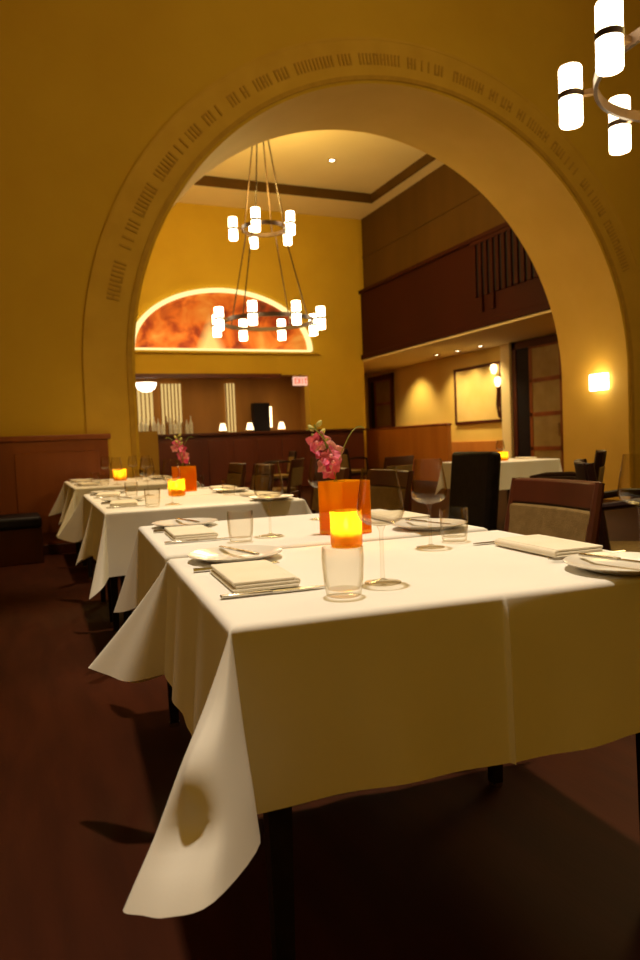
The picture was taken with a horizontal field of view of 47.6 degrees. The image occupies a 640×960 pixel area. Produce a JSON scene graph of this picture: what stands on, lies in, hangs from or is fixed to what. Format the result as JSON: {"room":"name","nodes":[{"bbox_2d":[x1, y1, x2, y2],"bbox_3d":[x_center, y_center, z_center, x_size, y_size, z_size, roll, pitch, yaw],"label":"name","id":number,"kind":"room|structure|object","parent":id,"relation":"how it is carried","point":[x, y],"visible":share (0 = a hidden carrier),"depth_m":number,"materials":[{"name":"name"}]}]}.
{"room":"restaurant","nodes":[
{"label":"restaurant","id":0,"kind":"room"},
{"bbox_2d":[138,431,159,476],"bbox_3d":[-2.320,0.017,9.347,0.458,1.270,0.300,-4,3,-23],"label":"wall","id":1,"kind":"structure","parent":0,"point":[148,440],"depth_m":9.23,"materials":[{"name":"paint"}]},
{"bbox_2d":[136,376,300,433],"bbox_3d":[-3.308,-1.324,19.301,6.000,3.000,0.150,-4,3,-23],"label":"wall","id":2,"kind":"structure","parent":0,"point":[203,398],"depth_m":19.62,"materials":[{"name":"brown wood"}]},
{"bbox_2d":[136,387,154,430],"bbox_3d":[-4.482,-1.813,18.612,0.448,1.300,0.110,-4,3,-23],"label":"panel","id":3,"kind":"object","parent":2,"relation":"attached to","point":[145,400],"visible":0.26,"depth_m":18.59,"materials":[{"name":"brown wood"}]},
{"bbox_2d":[159,384,183,433],"bbox_3d":[-3.867,-1.851,18.875,0.578,1.300,0.110,-4,3,-23],"label":"panel","id":4,"kind":"object","parent":2,"relation":"attached to","point":[171,401],"visible":0.65,"depth_m":18.84,"materials":[{"name":"brown wood"}]},
{"bbox_2d":[225,383,237,431],"bbox_3d":[-2.398,-1.942,19.502,0.288,1.300,0.110,-4,3,-23],"label":"panel","id":5,"kind":"object","parent":2,"relation":"attached to","point":[230,388],"visible":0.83,"depth_m":19.48,"materials":[{"name":"brown wood"}]},
{"bbox_2d":[135,202,366,478],"bbox_3d":[-2.443,-3.196,17.512,8.800,6.850,0.300,-4,3,-23],"label":"wall","id":6,"kind":"structure","parent":0,"point":[193,249],"depth_m":17.97,"materials":[{"name":"paint"}]},
{"bbox_2d":[135,374,281,377],"bbox_3d":[-2.848,-2.465,17.162,4.100,0.100,0.070,-4,3,-23],"label":"trim","id":7,"kind":"structure","parent":6,"relation":"attached to","point":[136,375],"depth_m":17.21,"materials":[{"name":"brown wood"}]},
{"bbox_2d":[135,288,312,351],"bbox_3d":[-2.294,-3.826,17.326,4.500,1.485,0.100,-4,3,-23],"label":"mural","id":8,"kind":"object","parent":6,"relation":"attached to","point":[181,321],"visible":0.81,"depth_m":17.19,"materials":[{"name":"paint"}]},
{"bbox_2d":[135,350,319,354],"bbox_3d":[-3.025,-3.018,17.051,6.550,0.070,0.100,-4,3,-23],"label":"trim","id":9,"kind":"structure","parent":6,"relation":"attached to","point":[136,351],"depth_m":17.34,"materials":[{"name":"paint"}]},
{"bbox_2d":[292,375,306,385],"bbox_3d":[-0.497,-2.524,18.332,0.400,0.270,0.070,-4,3,-23],"label":"exit sign","id":10,"kind":"object","parent":6,"relation":"attached to","point":[297,381],"visible":1,"depth_m":18.30,"materials":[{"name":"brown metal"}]},
{"bbox_2d":[300,376,305,429],"bbox_3d":[-0.173,-1.471,19.715,0.100,3.000,1.850,-4,3,-23],"label":"wall","id":11,"kind":"structure","parent":0,"point":[302,389],"depth_m":20.22,"materials":[{"name":"brown wood"}]},
{"bbox_2d":[177,130,443,219],"bbox_3d":[-1.266,-6.538,13.694,8.350,0.320,7.830,-4,3,-23],"label":"ceiling","id":12,"kind":"structure","parent":0,"point":[364,162],"depth_m":15.74,"materials":[{"name":"paint"}]},
{"bbox_2d":[212,140,325,340],"bbox_3d":[-0.987,-4.564,12.701,1.919,3.940,1.919,-3,3,-11],"label":"chandelier","id":13,"kind":"object","parent":12,"relation":"hanging from","point":[316,321],"visible":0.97,"depth_m":12.54,"materials":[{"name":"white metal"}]},
{"bbox_2d":[194,154,435,202],"bbox_3d":[-0.770,-6.484,13.572,6.760,0.215,5.550,-4,3,-23],"label":"trim","id":14,"kind":"structure","parent":12,"relation":"attached to","point":[210,181],"depth_m":16.43,"materials":[{"name":"brown wood"}]},
{"bbox_2d":[0,480,639,959],"bbox_3d":[0.566,0.617,8.973,20.000,0.120,28.000,-4,3,-23],"label":"floor","id":15,"kind":"structure","parent":0,"point":[544,864],"depth_m":1.91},
{"bbox_2d":[0,512,43,566],"bbox_3d":[-4.595,0.674,6.337,4.050,0.450,0.540,-4,3,-23],"label":"banquette","id":16,"kind":"object","parent":15,"relation":"on","point":[21,536],"visible":1,"depth_m":6.84,"materials":[{"name":"black leather"}]},
{"bbox_2d":[75,542,81,563],"bbox_3d":[-1.958,0.379,7.176,0.980,0.742,0.780,-3,3,-22],"label":"dining table","id":17,"kind":"object","parent":15,"relation":"on","point":[76,543],"visible":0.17,"depth_m":7.31,"materials":[{"name":"brown wood"}]},
{"bbox_2d":[49,477,161,515],"bbox_3d":[-1.993,0.183,7.232,1.336,0.375,0.993,-3,3,-22],"label":"tablecloth","id":18,"kind":"object","parent":17,"relation":"on","point":[58,507],"visible":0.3,"depth_m":7.34,"materials":[{"name":"white fabric"}]},
{"bbox_2d":[113,469,126,480],"bbox_3d":[-1.928,-0.051,6.987,0.124,0.110,0.124,-4,3,-23],"label":"votive candle","id":19,"kind":"object","parent":18,"relation":"on","point":[118,474],"visible":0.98,"depth_m":6.93,"materials":[{"name":"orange glass"}]},
{"bbox_2d":[81,542,92,578],"bbox_3d":[-1.633,0.407,6.380,0.980,0.742,0.780,-3,3,-22],"label":"dining table","id":20,"kind":"object","parent":15,"relation":"on","point":[89,560],"visible":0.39,"depth_m":5.93,"materials":[{"name":"brown wood"}]},
{"bbox_2d":[56,479,200,536],"bbox_3d":[-1.588,0.215,6.311,1.334,0.376,1.060,-3,3,-19],"label":"tablecloth","id":21,"kind":"object","parent":20,"relation":"on","point":[75,494],"visible":0.38,"depth_m":5.99,"materials":[{"name":"white fabric"}]},
{"bbox_2d":[77,482,98,485],"bbox_3d":[-1.985,0.036,6.202,0.142,0.019,0.260,-4,3,-28],"label":"napkin","id":22,"kind":"object","parent":21,"relation":"on","point":[89,483],"visible":1,"depth_m":6.11,"materials":[{"name":"white fabric"}]},
{"bbox_2d":[100,577,112,624],"bbox_3d":[-0.991,0.463,4.788,0.980,0.742,0.780,-3,3,-21],"label":"dining table","id":23,"kind":"object","parent":15,"relation":"on","point":[103,590],"visible":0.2,"depth_m":4.34,"materials":[{"name":"brown wood"}]},
{"bbox_2d":[57,487,252,541],"bbox_3d":[-1.045,0.265,4.875,1.346,0.371,1.064,-3,3,-21],"label":"tablecloth","id":24,"kind":"object","parent":23,"relation":"on","point":[74,530],"visible":0.24,"depth_m":4.92,"materials":[{"name":"white fabric"}]},
{"bbox_2d":[90,490,125,493],"bbox_3d":[-1.430,0.083,4.903,0.240,0.018,0.240,-4,3,-23],"label":"bread plate","id":25,"kind":"object","parent":24,"relation":"on","point":[95,492],"visible":0.4,"depth_m":4.96,"materials":[{"name":"white ceramic"}]},
{"bbox_2d":[96,492,120,496],"bbox_3d":[-1.345,0.093,4.613,0.142,0.019,0.260,-3,3,-12],"label":"napkin","id":26,"kind":"object","parent":24,"relation":"on","point":[101,494],"visible":0.98,"depth_m":4.50,"materials":[{"name":"white fabric"}]},
{"bbox_2d":[168,478,185,495],"bbox_3d":[-0.878,0.043,4.437,0.104,0.100,0.104,-4,3,-23],"label":"votive candle","id":27,"kind":"object","parent":24,"relation":"on","point":[176,487],"visible":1,"depth_m":4.39,"materials":[{"name":"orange glass"}]},
{"bbox_2d":[172,466,196,491],"bbox_3d":[-0.901,-0.008,4.817,0.120,0.165,0.120,-4,4,-34],"label":"vase","id":28,"kind":"object","parent":24,"relation":"on","point":[187,472],"visible":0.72,"depth_m":4.77,"materials":[{"name":"orange glass"}]},
{"bbox_2d":[165,433,192,466],"bbox_3d":[-0.927,-0.125,4.819,0.180,0.373,0.075,-3,3,-7],"label":"orchid spray","id":29,"kind":"object","parent":28,"relation":"in","point":[182,455],"visible":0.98,"depth_m":4.81,"materials":[{"name":"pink plant"}]},
{"bbox_2d":[209,485,236,488],"bbox_3d":[-0.654,0.051,4.884,0.142,0.019,0.260,-3,3,-21],"label":"napkin","id":30,"kind":"object","parent":24,"relation":"on","point":[218,486],"visible":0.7,"depth_m":4.84,"materials":[{"name":"white fabric"}]},
{"bbox_2d":[211,487,248,491],"bbox_3d":[-0.569,0.064,4.595,0.240,0.018,0.240,-4,3,-23],"label":"bread plate","id":31,"kind":"object","parent":24,"relation":"on","point":[238,489],"visible":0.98,"depth_m":4.55,"materials":[{"name":"white ceramic"}]},
{"bbox_2d":[110,575,131,633],"bbox_3d":[-0.677,0.492,3.987,0.980,0.742,0.780,-3,3,-21],"label":"dining table","id":32,"kind":"object","parent":15,"relation":"on","point":[113,580],"visible":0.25,"depth_m":4.12,"materials":[{"name":"brown wood"}]},
{"bbox_2d":[75,493,311,598],"bbox_3d":[-0.640,0.303,3.951,1.269,0.385,1.050,-3,3,-21],"label":"tablecloth","id":33,"kind":"object","parent":32,"relation":"on","point":[110,535],"visible":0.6,"depth_m":3.60,"materials":[{"name":"white fabric"}]},
{"bbox_2d":[101,496,143,501],"bbox_3d":[-1.116,0.112,4.103,0.240,0.018,0.240,-4,3,-23],"label":"bread plate","id":34,"kind":"object","parent":33,"relation":"on","point":[133,497],"visible":0.46,"depth_m":4.17,"materials":[{"name":"white ceramic"}]},
{"bbox_2d":[109,499,137,506],"bbox_3d":[-1.032,0.121,3.813,0.141,0.019,0.260,-3,3,-15],"label":"napkin","id":35,"kind":"object","parent":33,"relation":"on","point":[131,502],"visible":0.98,"depth_m":3.71,"materials":[{"name":"white fabric"}]},
{"bbox_2d":[239,491,280,496],"bbox_3d":[-0.340,0.080,4.083,0.142,0.019,0.260,-4,3,-32],"label":"napkin","id":36,"kind":"object","parent":33,"relation":"on","point":[254,493],"visible":0.62,"depth_m":4.05,"materials":[{"name":"white fabric"}]},
{"bbox_2d":[248,494,293,500],"bbox_3d":[-0.255,0.093,3.795,0.240,0.018,0.240,-4,3,-23],"label":"bread plate","id":37,"kind":"object","parent":33,"relation":"on","point":[284,496],"visible":0.96,"depth_m":3.81,"materials":[{"name":"white ceramic"}]},
{"bbox_2d":[167,681,179,727],"bbox_3d":[-0.064,0.542,2.534,0.980,0.742,0.800,-3,3,-19],"label":"dining table","id":38,"kind":"object","parent":15,"relation":"on","point":[174,721],"visible":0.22,"depth_m":2.71,"materials":[{"name":"brown wood"}]},
{"bbox_2d":[114,509,487,612],"bbox_3d":[-0.078,0.345,2.604,1.296,0.375,1.067,-3,3,-19],"label":"tablecloth","id":39,"kind":"object","parent":38,"relation":"on","point":[150,554],"visible":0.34,"depth_m":2.38,"materials":[{"name":"white fabric"}]},
{"bbox_2d":[152,518,217,527],"bbox_3d":[-0.496,0.161,2.668,0.240,0.018,0.240,-4,3,-23],"label":"bread plate","id":40,"kind":"object","parent":39,"relation":"on","point":[203,521],"visible":0.77,"depth_m":2.71,"materials":[{"name":"white ceramic"}]},
{"bbox_2d":[164,525,217,540],"bbox_3d":[-0.425,0.171,2.375,0.141,0.019,0.260,-3,3,-19],"label":"napkin","id":41,"kind":"object","parent":39,"relation":"on","point":[190,532],"visible":0.98,"depth_m":2.29,"materials":[{"name":"white fabric"}]},
{"bbox_2d":[164,537,233,543],"bbox_3d":[-0.368,0.184,2.220,0.212,0.006,0.016,-3,3,-19],"label":"table knife","id":42,"kind":"object","parent":39,"relation":"on","point":[191,540],"visible":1,"depth_m":2.21,"materials":[{"name":"metal"}]},
{"bbox_2d":[318,479,371,534],"bbox_3d":[0.078,0.084,2.268,0.115,0.165,0.115,-5,4,-40],"label":"vase","id":43,"kind":"object","parent":39,"relation":"on","point":[344,493],"visible":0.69,"depth_m":2.24,"materials":[{"name":"orange glass"}]},
{"bbox_2d":[305,420,364,481],"bbox_3d":[0.051,-0.017,2.263,0.184,0.343,0.066,-2,3,-1],"label":"orchid spray","id":44,"kind":"object","parent":43,"relation":"in","point":[329,454],"visible":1,"depth_m":2.25,"materials":[{"name":"pink plant"}]},
{"bbox_2d":[371,510,429,522],"bbox_3d":[0.278,0.131,2.615,0.141,0.019,0.260,-3,3,-19],"label":"napkin","id":45,"kind":"object","parent":39,"relation":"on","point":[392,516],"visible":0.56,"depth_m":2.56,"materials":[{"name":"white fabric"}]},
{"bbox_2d":[392,518,466,530],"bbox_3d":[0.350,0.145,2.322,0.240,0.018,0.240,-4,3,-23],"label":"bread plate","id":46,"kind":"object","parent":39,"relation":"on","point":[410,525],"visible":0.95,"depth_m":2.35,"materials":[{"name":"white ceramic"}]},
{"bbox_2d":[405,519,450,524],"bbox_3d":[0.344,0.133,2.313,0.016,0.006,0.210,-4,4,-33],"label":"table knife","id":47,"kind":"object","parent":46,"relation":"on","point":[414,520],"visible":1,"depth_m":2.32,"materials":[{"name":"metal"}]},
{"bbox_2d":[226,463,246,486],"bbox_3d":[-1.075,0.267,7.560,0.578,0.857,0.568,-4,3,-23],"label":"dining chair","id":48,"kind":"object","parent":15,"relation":"on","point":[236,474],"visible":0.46,"depth_m":7.65,"materials":[{"name":"beige fabric"}]},
{"bbox_2d":[158,428,366,489],"bbox_3d":[-1.954,-0.445,17.147,6.600,1.360,0.630,-4,3,-23],"label":"bar counter","id":49,"kind":"object","parent":15,"relation":"on","point":[211,454],"depth_m":16.98,"materials":[{"name":"brown wood"}]},
{"bbox_2d":[250,464,274,491],"bbox_3d":[-0.736,0.294,6.770,0.578,0.857,0.568,-4,3,-23],"label":"dining chair","id":50,"kind":"object","parent":15,"relation":"on","point":[262,479],"visible":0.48,"depth_m":6.86,"materials":[{"name":"brown wood"}]},
{"bbox_2d":[264,451,296,496],"bbox_3d":[-0.699,-0.053,12.972,0.586,0.909,0.624,-3,3,-14],"label":"armchair","id":51,"kind":"object","parent":15,"relation":"on","point":[292,454],"visible":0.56,"depth_m":12.75,"materials":[{"name":"black wood"}]},
{"bbox_2d":[272,458,304,498],"bbox_3d":[-0.491,0.173,8.914,0.578,0.857,0.568,-2,3,13],"label":"dining chair","id":52,"kind":"object","parent":15,"relation":"on","point":[295,475],"visible":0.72,"depth_m":8.71,"materials":[{"name":"beige fabric"}]},
{"bbox_2d":[310,467,349,513],"bbox_3d":[-0.122,0.351,5.185,0.578,0.857,0.568,-4,3,-23],"label":"dining chair","id":53,"kind":"object","parent":15,"relation":"on","point":[343,473],"visible":0.23,"depth_m":5.43,"materials":[{"name":"beige fabric"}]},
{"bbox_2d":[340,449,367,478],"bbox_3d":[0.524,-0.140,13.704,0.586,0.909,0.624,-5,4,-41],"label":"armchair","id":54,"kind":"object","parent":15,"relation":"on","point":[345,463],"visible":0.34,"depth_m":13.41,"materials":[{"name":"black wood"}]},
{"bbox_2d":[366,469,413,511],"bbox_3d":[0.221,0.378,4.386,0.578,0.857,0.568,-4,3,-23],"label":"dining chair","id":55,"kind":"object","parent":15,"relation":"on","point":[390,489],"visible":0.4,"depth_m":4.44,"materials":[{"name":"beige fabric"}]},
{"bbox_2d":[383,455,413,511],"bbox_3d":[0.715,0.161,8.220,0.578,0.857,0.568,0,4,40],"label":"dining chair","id":56,"kind":"object","parent":15,"relation":"on","point":[406,462],"visible":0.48,"depth_m":7.99,"materials":[{"name":"beige fabric"}]},
{"bbox_2d":[263,733,639,959],"bbox_3d":[0.217,0.573,1.714,0.980,0.742,0.770,-3,3,-19],"label":"dining table","id":57,"kind":"object","parent":15,"relation":"on","point":[278,826],"visible":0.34,"depth_m":1.28,"materials":[{"name":"brown wood"}]},
{"bbox_2d":[88,530,639,917],"bbox_3d":[0.184,0.382,1.706,1.383,0.376,1.190,-3,3,-19],"label":"tablecloth","id":58,"kind":"object","parent":57,"relation":"on","point":[416,659],"visible":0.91,"depth_m":1.29,"materials":[{"name":"white fabric"}]},
{"bbox_2d":[188,545,281,563],"bbox_3d":[-0.216,0.192,1.848,0.240,0.018,0.240,-4,3,-23],"label":"bread plate","id":59,"kind":"object","parent":58,"relation":"on","point":[219,555],"visible":0.92,"depth_m":1.88,"materials":[{"name":"white ceramic"}]},
{"bbox_2d":[219,546,258,555],"bbox_3d":[-0.210,0.179,1.857,0.016,0.006,0.210,-4,4,-33],"label":"table knife","id":60,"kind":"object","parent":59,"relation":"on","point":[225,547],"visible":1,"depth_m":1.82,"materials":[{"name":"metal"}]},
{"bbox_2d":[193,561,279,572],"bbox_3d":[-0.196,0.203,1.702,0.203,0.012,0.024,-3,3,-19],"label":"fork","id":61,"kind":"object","parent":58,"relation":"on","point":[202,569],"visible":0.33,"depth_m":1.67,"materials":[{"name":"metal"}]},
{"bbox_2d":[210,560,300,592],"bbox_3d":[-0.144,0.202,1.556,0.141,0.019,0.260,-3,3,-19],"label":"napkin","id":62,"kind":"object","parent":58,"relation":"on","point":[245,576],"visible":1,"depth_m":1.49,"materials":[{"name":"white fabric"}]},
{"bbox_2d":[220,585,325,598],"bbox_3d":[-0.088,0.215,1.401,0.212,0.006,0.016,-3,3,-19],"label":"table knife","id":63,"kind":"object","parent":58,"relation":"on","point":[224,596],"visible":1,"depth_m":1.39,"materials":[{"name":"metal"}]},
{"bbox_2d":[329,509,362,547],"bbox_3d":[0.072,0.132,1.995,0.088,0.098,0.088,-4,3,-23],"label":"votive candle","id":64,"kind":"object","parent":58,"relation":"on","point":[345,524],"visible":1,"depth_m":1.96,"materials":[{"name":"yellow glass"}]},
{"bbox_2d":[494,534,604,557],"bbox_3d":[0.559,0.162,1.795,0.141,0.019,0.260,-3,3,-19],"label":"napkin","id":65,"kind":"object","parent":58,"relation":"on","point":[549,546],"visible":0.94,"depth_m":1.75,"materials":[{"name":"white fabric"}]},
{"bbox_2d":[548,550,625,560],"bbox_3d":[0.611,0.174,1.649,0.203,0.012,0.024,-3,3,-19],"label":"fork","id":66,"kind":"object","parent":58,"relation":"on","point":[556,558],"visible":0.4,"depth_m":1.63,"materials":[{"name":"metal"}]},
{"bbox_2d":[563,552,639,575],"bbox_3d":[0.631,0.176,1.503,0.240,0.018,0.240,-4,3,-23],"label":"bread plate","id":67,"kind":"object","parent":58,"relation":"on","point":[603,566],"visible":0.92,"depth_m":1.54,"materials":[{"name":"white ceramic"}]},
{"bbox_2d":[579,553,639,562],"bbox_3d":[0.625,0.164,1.493,0.016,0.006,0.210,-4,4,-33],"label":"table knife","id":68,"kind":"object","parent":67,"relation":"on","point":[580,554],"visible":1,"depth_m":1.52,"materials":[{"name":"metal"}]},
{"bbox_2d":[448,451,500,530],"bbox_3d":[0.629,0.340,3.807,0.540,0.960,0.400,-3,3,-20],"label":"chair","id":69,"kind":"object","parent":15,"relation":"on","point":[475,476],"visible":0.23,"depth_m":3.78,"materials":[{"name":"black leather"}]},
{"bbox_2d":[504,477,604,544],"bbox_3d":[0.717,0.439,2.823,0.578,0.857,0.568,-3,3,-19],"label":"dining chair","id":70,"kind":"object","parent":15,"relation":"on","point":[559,508],"visible":0.39,"depth_m":2.86,"materials":[{"name":"brown wood"}]},
{"bbox_2d":[529,450,606,482],"bbox_3d":[1.715,0.255,5.109,0.586,0.909,0.624,-1,3,21],"label":"armchair","id":71,"kind":"object","parent":15,"relation":"on","point":[600,455],"visible":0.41,"depth_m":4.82,"materials":[{"name":"black wood"}]},
{"bbox_2d":[574,459,639,551],"bbox_3d":[1.480,0.357,3.312,0.586,0.909,0.624,-1,3,17],"label":"armchair","id":72,"kind":"object","parent":15,"relation":"on","point":[585,471],"visible":0.37,"depth_m":3.12,"materials":[{"name":"black wood"}]},
{"bbox_3d":[2.091,0.153,8.405,0.980,0.742,0.830,-4,3,-25],"label":"dining table","id":73,"kind":"object","parent":15,"relation":"on","visible":0},
{"bbox_2d":[435,458,562,494],"bbox_3d":[2.084,-0.032,8.395,1.140,0.391,0.990,-4,3,-25],"label":"tablecloth","id":74,"kind":"object","parent":73,"relation":"on","point":[511,468],"visible":0.53,"depth_m":8.06,"materials":[{"name":"white fabric"}]},
{"bbox_2d":[499,452,507,460],"bbox_3d":[2.080,-0.271,8.231,0.110,0.100,0.110,-4,3,-23],"label":"votive candle","id":75,"kind":"object","parent":74,"relation":"on","point":[504,455],"visible":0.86,"depth_m":8.18,"materials":[{"name":"orange glass"}]},
{"bbox_2d":[0,0,639,499],"bbox_3d":[0.148,-3.107,9.411,18.000,7.300,1.370,-4,3,-23],"label":"wall","id":76,"kind":"structure","parent":0,"point":[86,86],"depth_m":8.32,"materials":[{"name":"paint"}]},
{"bbox_2d":[0,439,109,544],"bbox_3d":[-4.973,0.267,6.552,5.970,1.070,0.062,-4,3,-23],"label":"wainscoting","id":77,"kind":"structure","parent":76,"relation":"attached to","point":[33,474],"depth_m":7.44,"materials":[{"name":"brown wood"}]},
{"bbox_2d":[0,433,110,441],"bbox_3d":[-4.977,-0.295,6.518,6.000,0.055,0.085,-4,3,-23],"label":"trim","id":78,"kind":"structure","parent":76,"relation":"attached to","point":[77,436],"depth_m":7.43,"materials":[{"name":"brown wood"}]},
{"bbox_2d":[43,543,79,554],"bbox_3d":[-4.936,0.850,6.586,6.000,0.100,0.065,-4,3,-23],"label":"baseboard","id":79,"kind":"structure","parent":76,"relation":"attached to","point":[65,547],"depth_m":7.51,"materials":[{"name":"brown wood"}]},
{"bbox_2d":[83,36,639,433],"bbox_3d":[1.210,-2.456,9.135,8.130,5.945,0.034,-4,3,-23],"label":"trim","id":80,"kind":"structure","parent":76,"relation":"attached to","point":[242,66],"depth_m":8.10,"materials":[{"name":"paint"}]},
{"bbox_2d":[87,40,639,487],"bbox_3d":[1.209,-2.439,9.139,8.060,5.910,0.028,-4,3,-23],"label":"trim","id":81,"kind":"structure","parent":76,"relation":"attached to","point":[108,319],"depth_m":8.11,"materials":[{"name":"paint"}]},
{"bbox_2d":[107,53,629,300],"bbox_3d":[1.066,-3.661,9.015,7.364,3.126,0.018,-4,3,-23],"label":"trim","id":82,"kind":"structure","parent":76,"relation":"attached to","point":[374,54],"depth_m":8.47,"materials":[{"name":"paint"}]},
{"bbox_2d":[589,373,608,390],"bbox_3d":[4.248,-1.490,11.024,0.110,0.250,0.330,-4,3,-23],"label":"wall sconce","id":83,"kind":"object","parent":76,"relation":"attached to","point":[600,381],"visible":1,"depth_m":10.96,"materials":[{"name":"white glass"}]},
{"bbox_2d":[364,375,368,428],"bbox_3d":[1.820,-1.822,23.034,4.400,3.200,0.200,-4,3,-23],"label":"wall","id":84,"kind":"structure","parent":0,"point":[366,377],"depth_m":22.75,"materials":[{"name":"paint"}]},
{"bbox_2d":[366,425,451,480],"bbox_3d":[2.133,-0.693,19.070,0.100,1.330,4.600,-4,3,-23],"label":"wall partition","id":85,"kind":"structure","parent":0,"point":[430,446],"depth_m":18.23,"materials":[{"name":"brown wood"}]},
{"bbox_2d":[366,423,451,430],"bbox_3d":[2.109,-1.376,19.026,0.140,0.040,4.620,-4,3,-23],"label":"trim","id":86,"kind":"structure","parent":85,"relation":"attached to","point":[445,423],"depth_m":18.41,"materials":[{"name":"brown wood"}]},
{"bbox_2d":[361,164,505,287],"bbox_3d":[2.651,-5.730,15.293,0.135,1.970,7.630,-4,3,-23],"label":"wall","id":87,"kind":"structure","parent":0,"point":[442,210],"depth_m":16.00,"materials":[{"name":"brown wood"}]},
{"bbox_2d":[360,245,547,353],"bbox_3d":[2.663,-3.896,15.372,0.180,1.680,7.650,-4,3,-23],"label":"wall","id":88,"kind":"structure","parent":0,"point":[435,297],"depth_m":15.67,"materials":[{"name":"brown wood"}]},
{"bbox_2d":[358,221,508,293],"bbox_3d":[2.629,-4.739,15.329,0.300,0.090,7.650,-4,3,-23],"label":"trim","id":89,"kind":"structure","parent":88,"relation":"attached to","point":[505,224],"depth_m":15.34,"materials":[{"name":"brown wood"}]},
{"bbox_2d":[361,302,550,359],"bbox_3d":[2.599,-3.071,15.373,0.070,0.120,7.650,-4,3,-23],"label":"trim","id":90,"kind":"structure","parent":88,"relation":"attached to","point":[545,306],"depth_m":14.56,"materials":[{"name":"brown wood"}]},
{"bbox_2d":[470,225,538,311],"bbox_3d":[3.531,-3.915,13.028,0.060,1.370,2.720,-4,3,-23],"label":"balcony railing","id":91,"kind":"object","parent":88,"relation":"attached to","point":[500,260],"visible":0.61,"depth_m":13.48,"materials":[{"name":"brown wood"}]},
{"bbox_2d":[363,309,556,374],"bbox_3d":[3.852,-3.196,18.072,4.400,0.090,11.630,-4,3,-23],"label":"ceiling","id":92,"kind":"structure","parent":0,"point":[539,324],"depth_m":15.87,"materials":[{"name":"paint"}]},
{"bbox_2d":[369,333,555,441],"bbox_3d":[3.805,-1.628,17.834,0.150,3.190,11.130,-4,3,-23],"label":"wall","id":93,"kind":"structure","parent":0,"point":[423,392],"depth_m":19.16,"materials":[{"name":"paint"}]},
{"bbox_2d":[368,372,395,428],"bbox_3d":[1.871,-1.673,22.024,0.074,3.010,1.606,-4,3,-23],"label":"door","id":94,"kind":"structure","parent":93,"relation":"in","point":[381,397],"depth_m":21.95,"materials":[{"name":"brown wood"}]},
{"bbox_2d":[451,441,502,453],"bbox_3d":[3.850,-0.532,17.635,0.050,0.820,2.400,-4,3,-23],"label":"trim","id":95,"kind":"structure","parent":93,"relation":"attached to","point":[471,446],"depth_m":17.59,"materials":[{"name":"brown wood"}]},
{"bbox_2d":[453,361,501,424],"bbox_3d":[3.803,-2.067,17.508,0.060,1.392,1.912,-4,3,-23],"label":"framed picture","id":96,"kind":"object","parent":93,"relation":"attached to","point":[474,386],"visible":0.75,"depth_m":17.54,"materials":[{"name":"brown wood"}]},
{"bbox_2d":[490,364,500,417],"bbox_3d":[4.071,-2.053,16.671,0.225,1.244,0.300,-4,3,-23],"label":"wall lamp","id":97,"kind":"object","parent":93,"relation":"attached to","point":[497,380],"visible":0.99,"depth_m":16.66,"materials":[{"name":"white glass"}]},
{"bbox_2d":[500,343,513,457],"bbox_3d":[4.264,-1.529,16.429,0.120,3.100,0.320,-4,3,-23],"label":"trim","id":98,"kind":"structure","parent":93,"relation":"attached to","point":[505,349],"depth_m":16.34,"materials":[{"name":"paint"}]},
{"bbox_2d":[511,333,563,471],"bbox_3d":[4.679,-1.487,15.470,0.074,3.090,1.742,-4,3,-23],"label":"door","id":99,"kind":"structure","parent":93,"relation":"in","point":[536,362],"depth_m":15.50,"materials":[{"name":"brown wood"}]},
{"bbox_3d":[-3.176,-1.199,19.008,5.800,0.050,0.400,-4,3,-23],"label":"trim","id":100,"kind":"structure","parent":0,"visible":0},
{"bbox_2d":[165,416,168,433],"bbox_3d":[-3.934,-1.403,18.600,0.094,0.460,0.094,-4,3,-23],"label":"bottle","id":101,"kind":"object","parent":100,"relation":"on","point":[166,422],"visible":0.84,"depth_m":18.57,"materials":[{"name":"brown glass"}]},
{"bbox_2d":[177,416,180,433],"bbox_3d":[-3.645,-1.421,18.723,0.094,0.460,0.094,-4,3,-23],"label":"bottle","id":102,"kind":"object","parent":100,"relation":"on","point":[178,422],"visible":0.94,"depth_m":18.69,"materials":[{"name":"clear glass"}]},
{"bbox_2d":[189,416,192,432],"bbox_3d":[-3.356,-1.439,18.847,0.094,0.460,0.094,-4,3,-23],"label":"bottle","id":103,"kind":"object","parent":100,"relation":"on","point":[190,422],"visible":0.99,"depth_m":18.81,"materials":[{"name":"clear glass"}]},
{"bbox_2d":[251,403,271,430],"bbox_3d":[-1.576,-1.703,19.666,0.510,0.760,0.280,-4,3,-23],"label":"monitor","id":104,"kind":"object","parent":100,"relation":"on","point":[261,413],"visible":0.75,"depth_m":19.53,"materials":[{"name":"black plastic"}]},
{"bbox_3d":[2.796,-6.599,2.697,18.400,0.150,15.570,-4,3,-23],"label":"ceiling","id":105,"kind":"structure","parent":0,"visible":0},
{"bbox_2d":[558,0,639,154],"bbox_3d":[2.476,-4.499,4.390,1.919,4.190,1.919,-2,3,2],"label":"chandelier","id":106,"kind":"object","parent":105,"relation":"hanging from","point":[611,42],"visible":1,"depth_m":4.82,"materials":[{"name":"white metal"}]},
{"bbox_3d":[-3.033,-2.794,18.443,6.200,0.100,1.850,-4,3,-23],"label":"ceiling","id":107,"kind":"structure","parent":0,"visible":0},
{"bbox_2d":[136,378,155,391],"bbox_3d":[-4.193,-2.380,17.443,0.500,0.530,0.500,-4,3,-23],"label":"pendant lamp","id":108,"kind":"object","parent":107,"relation":"hanging from","point":[145,386],"visible":0.94,"depth_m":17.28,"materials":[{"name":"white glass"}]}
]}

